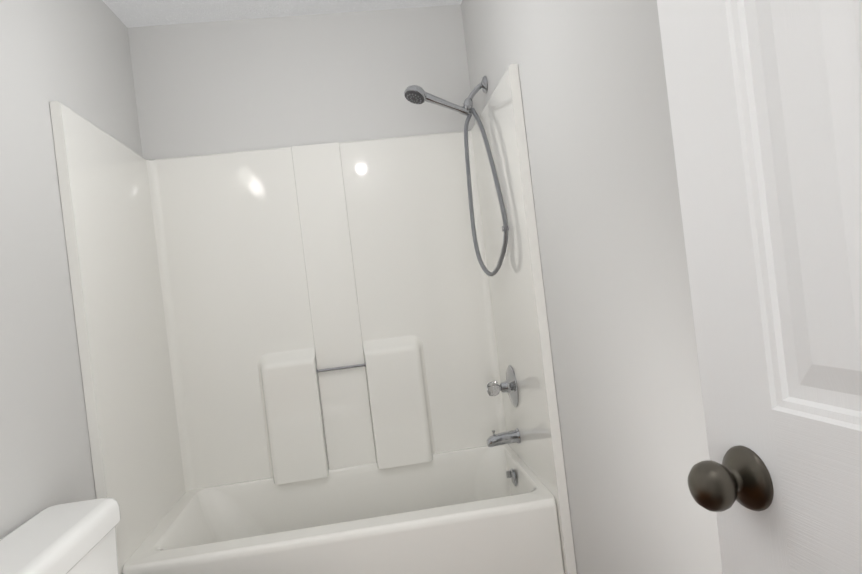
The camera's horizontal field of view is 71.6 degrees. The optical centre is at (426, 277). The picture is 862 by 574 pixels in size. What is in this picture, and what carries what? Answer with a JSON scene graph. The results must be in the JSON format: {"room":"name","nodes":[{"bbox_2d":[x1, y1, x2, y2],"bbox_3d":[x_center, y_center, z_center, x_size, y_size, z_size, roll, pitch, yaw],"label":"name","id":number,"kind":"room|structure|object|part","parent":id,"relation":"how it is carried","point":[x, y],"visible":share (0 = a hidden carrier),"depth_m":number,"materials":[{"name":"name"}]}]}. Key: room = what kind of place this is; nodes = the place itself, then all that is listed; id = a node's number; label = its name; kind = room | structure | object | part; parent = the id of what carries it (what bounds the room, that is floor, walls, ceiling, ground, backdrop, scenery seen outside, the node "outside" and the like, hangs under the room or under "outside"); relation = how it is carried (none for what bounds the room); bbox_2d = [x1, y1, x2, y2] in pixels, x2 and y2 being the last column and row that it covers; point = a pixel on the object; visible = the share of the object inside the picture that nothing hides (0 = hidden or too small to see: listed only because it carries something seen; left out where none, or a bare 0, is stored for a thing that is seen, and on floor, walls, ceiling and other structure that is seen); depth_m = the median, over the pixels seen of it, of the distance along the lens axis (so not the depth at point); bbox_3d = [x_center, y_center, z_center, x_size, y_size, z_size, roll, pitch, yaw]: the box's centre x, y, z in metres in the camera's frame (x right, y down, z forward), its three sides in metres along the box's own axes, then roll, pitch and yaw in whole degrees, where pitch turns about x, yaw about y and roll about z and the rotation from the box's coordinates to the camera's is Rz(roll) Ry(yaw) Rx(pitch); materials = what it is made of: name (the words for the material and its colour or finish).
{"room":"bathroom","nodes":[
{"label":"bathroom","id":0,"kind":"room"},
{"bbox_2d":[0,0,142,538],"bbox_3d":[-1.111,0.131,1.303,0.120,2.537,3.005,-7,0,-6],"label":"wall","id":1,"kind":"structure","parent":0,"point":[74,56],"depth_m":1.75,"materials":[{"name":"grey paint"}]},
{"bbox_2d":[102,0,461,27],"bbox_3d":[-0.454,-1.284,1.384,1.764,0.120,3.005,-7,0,-6],"label":"ceiling","id":2,"kind":"structure","parent":0,"point":[134,13],"depth_m":2.65,"materials":[{"name":"white paint"}]},
{"bbox_2d":[127,4,474,159],"bbox_3d":[-0.449,0.048,2.823,1.524,2.537,0.120,-7,0,-6],"label":"wall","id":3,"kind":"structure","parent":0,"point":[206,88],"depth_m":2.75,"materials":[{"name":"grey paint"}]},
{"bbox_2d":[461,0,722,573],"bbox_3d":[0.513,-0.060,1.474,0.120,2.537,3.005,-7,0,-6],"label":"wall","id":4,"kind":"structure","parent":0,"point":[608,215],"depth_m":1.48,"materials":[{"name":"grey paint"}]},
{"bbox_3d":[-0.145,1.355,1.393,1.764,0.120,3.005,-7,0,-6],"label":"floor","id":5,"kind":"structure","parent":0,"visible":0},
{"bbox_2d":[0,497,120,573],"bbox_3d":[-0.583,0.949,1.389,0.745,0.788,0.504,-7,0,-6],"label":"toilet","id":6,"kind":"object","parent":5,"relation":"on","point":[79,537],"visible":1,"depth_m":1.40,"materials":[{"name":"white ceramic"}]},
{"bbox_2d":[49,64,576,573],"bbox_3d":[-0.375,0.268,2.365,1.520,2.087,0.800,-7,0,-6],"label":"shower","id":7,"kind":"object","parent":5,"relation":"on","point":[327,358],"visible":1,"depth_m":2.67,"materials":[{"name":"white plastic"}]},
{"bbox_2d":[122,442,572,573],"bbox_3d":[-0.279,1.079,2.357,1.454,0.453,0.756,-7,0,-6],"label":"tub","id":8,"kind":"object","parent":7,"relation":"in","point":[472,508],"depth_m":2.09,"materials":[{"name":"white plastic"}]},
{"bbox_3d":[0.206,-0.778,2.527,0.092,0.093,0.021,-7,0,-6],"label":"arm","id":9,"kind":"part","parent":7,"relation":"part of"},
{"bbox_3d":[0.281,0.468,2.524,0.051,0.062,0.062,-7,0,-6],"label":"knob","id":10,"kind":"part","parent":7,"relation":"part of","materials":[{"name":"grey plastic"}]},
{"bbox_3d":[0.320,0.674,2.526,0.140,0.070,0.068,-7,0,-6],"label":"spout","id":11,"kind":"part","parent":7,"relation":"part of","materials":[{"name":"silver metal"}]},
{"bbox_3d":[-0.149,0.023,-0.046,1.524,2.537,0.120,-7,0,-6],"label":"wall","id":12,"kind":"structure","parent":0,"visible":0},
{"bbox_2d":[657,0,861,573],"bbox_3d":[0.448,0.174,0.439,0.035,2.075,0.676,-7,0,-13],"label":"door leaf","id":13,"kind":"structure","parent":12,"relation":"in","point":[765,102],"depth_m":0.63,"materials":[{"name":"white"}]},
{"bbox_2d":[688,445,773,511],"bbox_3d":[0.391,0.232,0.719,0.181,0.074,0.104,-7,0,-13],"label":"door knob","id":14,"kind":"object","parent":13,"relation":"attached to","point":[740,474],"depth_m":0.68,"materials":[{"name":"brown metal"}]}
]}

